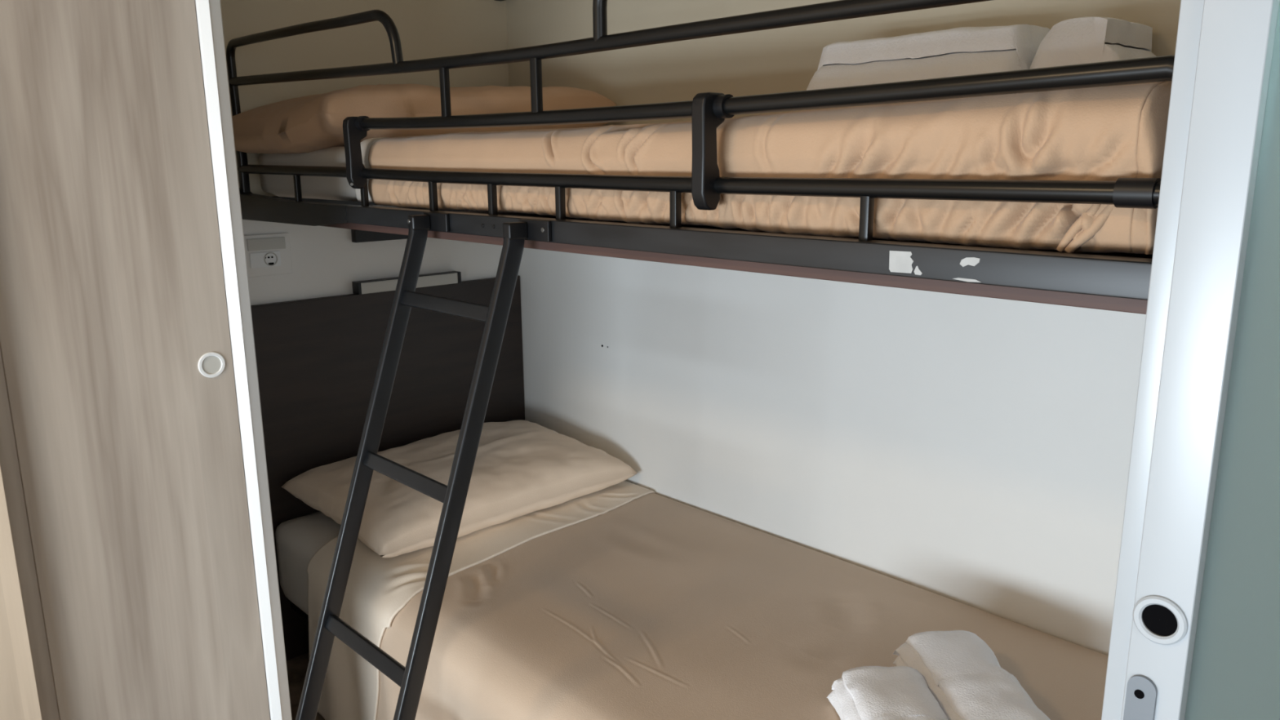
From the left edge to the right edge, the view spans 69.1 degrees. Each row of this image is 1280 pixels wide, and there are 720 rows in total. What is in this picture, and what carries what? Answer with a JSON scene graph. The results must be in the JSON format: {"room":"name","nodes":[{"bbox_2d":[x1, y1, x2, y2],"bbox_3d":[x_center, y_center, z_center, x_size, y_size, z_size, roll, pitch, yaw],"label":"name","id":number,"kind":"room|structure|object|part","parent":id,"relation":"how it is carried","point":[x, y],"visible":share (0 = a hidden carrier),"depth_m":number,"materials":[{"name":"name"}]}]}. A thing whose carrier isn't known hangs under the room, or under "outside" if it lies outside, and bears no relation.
{"room":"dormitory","nodes":[
{"label":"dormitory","id":0,"kind":"room"},
{"bbox_2d":[286,653,324,719],"bbox_3d":[-0.382,1.244,0.457,3.800,0.060,3.900,-12,17,-42],"label":"floor","id":1,"kind":"structure","parent":0,"point":[297,667],"depth_m":2.34,"materials":[{"name":"brown wood"}]},
{"bbox_2d":[295,212,551,719],"bbox_3d":[-0.390,0.396,1.399,0.434,1.192,0.329,-12,17,-42],"label":"ladder","id":2,"kind":"object","parent":1,"relation":"on","point":[411,677],"visible":1,"depth_m":1.38,"materials":[{"name":"metal"}]},
{"bbox_3d":[-0.495,0.373,1.507,0.419,1.177,0.015,-12,17,-42],"label":"rail","id":3,"kind":"part","parent":2,"relation":"part of","materials":[{"name":"metal"}]},
{"bbox_3d":[-0.343,-0.222,1.499,0.039,0.030,0.067,-12,17,-42],"label":"hook plate","id":4,"kind":"part","parent":2,"relation":"part of","materials":[{"name":"black plastic"}]},
{"bbox_3d":[-0.314,0.412,1.321,0.419,1.177,0.015,-12,17,-42],"label":"rail","id":5,"kind":"part","parent":2,"relation":"part of","materials":[{"name":"metal"}]},
{"bbox_3d":[-0.162,-0.183,1.314,0.039,0.030,0.067,-12,17,-42],"label":"hook plate","id":6,"kind":"part","parent":2,"relation":"part of","materials":[{"name":"black plastic"}]},
{"bbox_3d":[0.048,0.780,1.975,0.760,0.185,1.950,-12,17,-42],"label":"frame","id":7,"kind":"object","parent":1,"relation":"on","visible":0},
{"bbox_2d":[275,511,340,615],"bbox_3d":[0.034,0.587,1.923,0.804,0.219,1.954,-12,17,-42],"label":"mattress","id":8,"kind":"object","parent":7,"relation":"on","point":[298,540],"visible":0.15,"depth_m":2.25,"materials":[{"name":"grey fabric"}]},
{"bbox_2d":[306,480,655,719],"bbox_3d":[-0.347,0.581,2.299,0.858,0.402,0.407,-12,17,-42],"label":"sheet","id":9,"kind":"object","parent":8,"relation":"on","point":[378,588],"visible":0.56,"depth_m":2.05,"materials":[{"name":"beige fabric"}]},
{"bbox_2d":[281,420,637,557],"bbox_3d":[-0.450,0.296,2.389,0.750,0.138,0.499,-12,17,-42],"label":"pillow","id":10,"kind":"object","parent":9,"relation":"on","point":[521,468],"visible":0.8,"depth_m":2.27,"materials":[{"name":"beige fabric"}]},
{"bbox_2d":[376,493,1108,719],"bbox_3d":[0.199,0.702,1.745,0.852,0.395,1.451,-12,17,-42],"label":"bedspread","id":11,"kind":"object","parent":8,"relation":"on","point":[652,606],"visible":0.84,"depth_m":1.75,"materials":[{"name":"beige fabric"}]},
{"bbox_2d":[826,666,947,719],"bbox_3d":[0.383,0.546,1.337,0.153,0.082,0.315,-1,12,-3],"label":"folded towel","id":12,"kind":"object","parent":11,"relation":"on","point":[864,692],"visible":1,"depth_m":1.39,"materials":[{"name":"white fabric"}]},
{"bbox_2d":[892,630,1050,719],"bbox_3d":[0.518,0.521,1.442,0.156,0.082,0.315,-2,12,-5],"label":"folded towel","id":13,"kind":"object","parent":11,"relation":"on","point":[966,679],"visible":0.94,"depth_m":1.43,"materials":[{"name":"white fabric"}]},
{"bbox_2d":[242,204,502,305],"bbox_3d":[-1.705,-0.109,1.535,3.760,2.140,0.060,-12,17,-42],"label":"wall","id":14,"kind":"structure","parent":0,"point":[326,261],"depth_m":2.38,"materials":[{"name":"white paint"}]},
{"bbox_2d":[244,232,293,277],"bbox_3d":[-0.900,-0.253,2.241,0.120,0.100,0.012,-12,17,-42],"label":"wall socket","id":15,"kind":"object","parent":14,"relation":"attached to","point":[266,255],"visible":0.94,"depth_m":2.24,"materials":[{"name":"white plastic"}]},
{"bbox_2d":[220,0,509,195],"bbox_3d":[-0.765,-0.869,2.249,1.076,0.980,0.004,-12,17,-42],"label":"wall panel","id":16,"kind":"object","parent":14,"relation":"attached to","point":[427,28],"depth_m":2.31,"materials":[{"name":"beige paint"}]},
{"bbox_2d":[250,275,524,661],"bbox_3d":[-0.701,0.278,2.542,0.948,0.934,0.022,-12,17,-42],"label":"headboard","id":17,"kind":"object","parent":14,"relation":"attached to","point":[317,359],"visible":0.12,"depth_m":2.43,"materials":[{"name":"black wood"}]},
{"bbox_2d":[351,271,461,294],"bbox_3d":[-0.624,-0.210,2.506,0.311,0.032,0.033,-12,17,-42],"label":"reading lamp","id":18,"kind":"object","parent":17,"relation":"on","point":[366,286],"visible":0.94,"depth_m":2.47,"materials":[{"name":"black plastic"}]},
{"bbox_3d":[-0.625,-0.224,2.504,0.293,0.002,0.031,-12,17,-42],"label":"trim","id":19,"kind":"part","parent":18,"relation":"part of","materials":[{"name":"black plastic"}]},
{"bbox_2d":[518,247,1146,655],"bbox_3d":[0.965,-0.106,1.418,0.061,2.140,3.800,-12,17,-42],"label":"wall","id":20,"kind":"structure","parent":0,"point":[974,451],"depth_m":1.95,"materials":[{"name":"white paint"}]},
{"bbox_2d":[226,0,1174,314],"bbox_3d":[0.028,-0.396,1.692,0.828,0.470,2.030,-12,17,-42],"label":"frame","id":21,"kind":"object","parent":20,"relation":"attached to","point":[1119,282],"visible":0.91,"depth_m":1.06,"materials":[{"name":"black metal"}]},
{"bbox_3d":[-0.903,-0.424,2.116,0.018,0.111,0.022,-12,17,-42],"label":"post","id":22,"kind":"part","parent":21,"relation":"part of","materials":[{"name":"black metal"}]},
{"bbox_3d":[-0.739,-0.322,1.954,0.032,0.068,0.580,-12,17,-42],"label":"corner plate","id":23,"kind":"part","parent":21,"relation":"part of","materials":[{"name":"black metal"}]},
{"bbox_2d":[258,146,359,201],"bbox_3d":[0.034,-0.350,1.732,0.748,0.114,1.895,-12,17,-42],"label":"mattress","id":24,"kind":"object","parent":21,"relation":"on","point":[329,188],"visible":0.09,"depth_m":1.94,"materials":[{"name":"white fabric"}]},
{"bbox_2d":[231,83,617,153],"bbox_3d":[-0.509,-0.570,2.191,0.810,0.158,0.530,-12,17,-42],"label":"pillow","id":25,"kind":"object","parent":24,"relation":"on","point":[312,122],"visible":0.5,"depth_m":1.94,"materials":[{"name":"beige fabric"}]},
{"bbox_2d":[355,80,1172,254],"bbox_3d":[0.213,-0.324,1.528,0.784,0.155,1.418,-12,17,-42],"label":"bedspread","id":26,"kind":"object","parent":24,"relation":"on","point":[1108,132],"visible":0.82,"depth_m":0.97,"materials":[{"name":"beige fabric"}]},
{"bbox_2d":[806,23,1049,89],"bbox_3d":[0.495,-0.477,1.571,0.254,0.145,0.388,-12,17,-42],"label":"folded towel","id":27,"kind":"object","parent":26,"relation":"on","point":[961,51],"visible":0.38,"depth_m":1.48,"materials":[{"name":"white fabric"}]},
{"bbox_2d":[1029,16,1155,68],"bbox_3d":[0.697,-0.439,1.408,0.204,0.146,0.163,-12,17,-42],"label":"rolled towel","id":28,"kind":"object","parent":26,"relation":"on","point":[1086,39],"visible":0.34,"depth_m":1.35,"materials":[{"name":"white fabric"}]},
{"bbox_3d":[-0.310,-0.426,1.481,0.012,0.091,0.014,-12,17,-42],"label":"guard post","id":29,"kind":"part","parent":21,"relation":"part of","materials":[{"name":"black metal"}]},
{"bbox_3d":[-0.147,-0.388,1.314,0.012,0.089,0.015,-12,17,-42],"label":"guard post","id":30,"kind":"part","parent":21,"relation":"part of","materials":[{"name":"black metal"}]},
{"bbox_3d":[-0.228,-0.462,1.384,0.019,0.046,1.970,-12,17,-42],"label":"rail","id":31,"kind":"part","parent":21,"relation":"part of","materials":[{"name":"black metal"}]},
{"bbox_3d":[-0.230,-0.283,1.427,0.020,0.032,1.960,-12,17,-42],"label":"rail","id":32,"kind":"part","parent":21,"relation":"part of","materials":[{"name":"black metal"}]},
{"bbox_3d":[0.188,-0.220,1.581,0.802,0.014,1.580,-12,17,-42],"label":"board","id":33,"kind":"part","parent":21,"relation":"part of","materials":[{"name":"black metal"}]},
{"bbox_3d":[-0.030,-0.290,1.212,0.020,0.104,1.380,-12,17,-42],"label":"rail","id":34,"kind":"part","parent":21,"relation":"part of","materials":[{"name":"black metal"}]},
{"bbox_2d":[506,0,1181,125],"bbox_3d":[0.328,-0.799,1.895,0.004,0.980,2.035,-12,17,-42],"label":"wall panel","id":35,"kind":"object","parent":20,"relation":"attached to","point":[784,59],"depth_m":2.07,"materials":[{"name":"beige paint"}]},
{"bbox_3d":[0.447,-0.928,0.339,0.030,0.060,3.040,-12,17,-42],"label":"lintel","id":36,"kind":"object","parent":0,"visible":0},
{"bbox_2d":[1101,0,1279,719],"bbox_3d":[0.612,0.145,0.423,0.041,2.075,0.728,-12,17,-42],"label":"door","id":37,"kind":"structure","parent":36,"relation":"attached to","point":[1195,635],"depth_m":0.62,"materials":[{"name":"white metal"}]},
{"bbox_3d":[0.368,0.292,0.691,0.003,0.126,0.020,-12,17,-42],"label":"lock plate","id":38,"kind":"part","parent":37,"relation":"part of","materials":[{"name":"silver metal"}]},
{"bbox_3d":[0.617,0.143,0.418,0.006,2.030,0.634,-12,17,-42],"label":"frosted pane","id":39,"kind":"part","parent":37,"relation":"part of","materials":[{"name":"grey glass"}]},
{"bbox_3d":[-1.740,0.101,0.582,2.160,2.140,0.020,-12,17,-42],"label":"wall","id":40,"kind":"structure","parent":0,"visible":0},
{"bbox_2d":[0,465,42,719],"bbox_3d":[-0.989,-0.045,1.217,0.186,2.140,0.080,-12,17,-42],"label":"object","id":41,"kind":"structure","parent":40,"relation":"attached to","point":[19,695],"depth_m":1.34,"materials":[{"name":"brown wood"}]},
{"bbox_2d":[0,351,59,719],"bbox_3d":[-0.925,-0.064,1.301,0.038,2.140,0.018,-12,17,-42],"label":"trim","id":42,"kind":"structure","parent":40,"relation":"attached to","point":[9,464],"depth_m":1.38,"materials":[{"name":"beige wood"}]},
{"bbox_2d":[0,0,292,719],"bbox_3d":[-0.781,-0.066,1.431,0.352,2.075,0.048,-12,17,-42],"label":"door","id":43,"kind":"structure","parent":40,"relation":"in","point":[127,349],"depth_m":1.43,"materials":[{"name":"beige wood"}]},
{"bbox_3d":[-0.697,0.008,1.511,0.042,0.042,0.003,-12,17,-42],"label":"finger pull","id":44,"kind":"part","parent":43,"relation":"part of","materials":[{"name":"white plastic"}]},
{"bbox_2d":[202,355,221,373],"bbox_3d":[-0.698,0.008,1.512,0.030,0.030,0.001,-12,17,-42],"label":"door handle","id":45,"kind":"object","parent":43,"relation":"on","point":[211,364],"depth_m":1.51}
]}

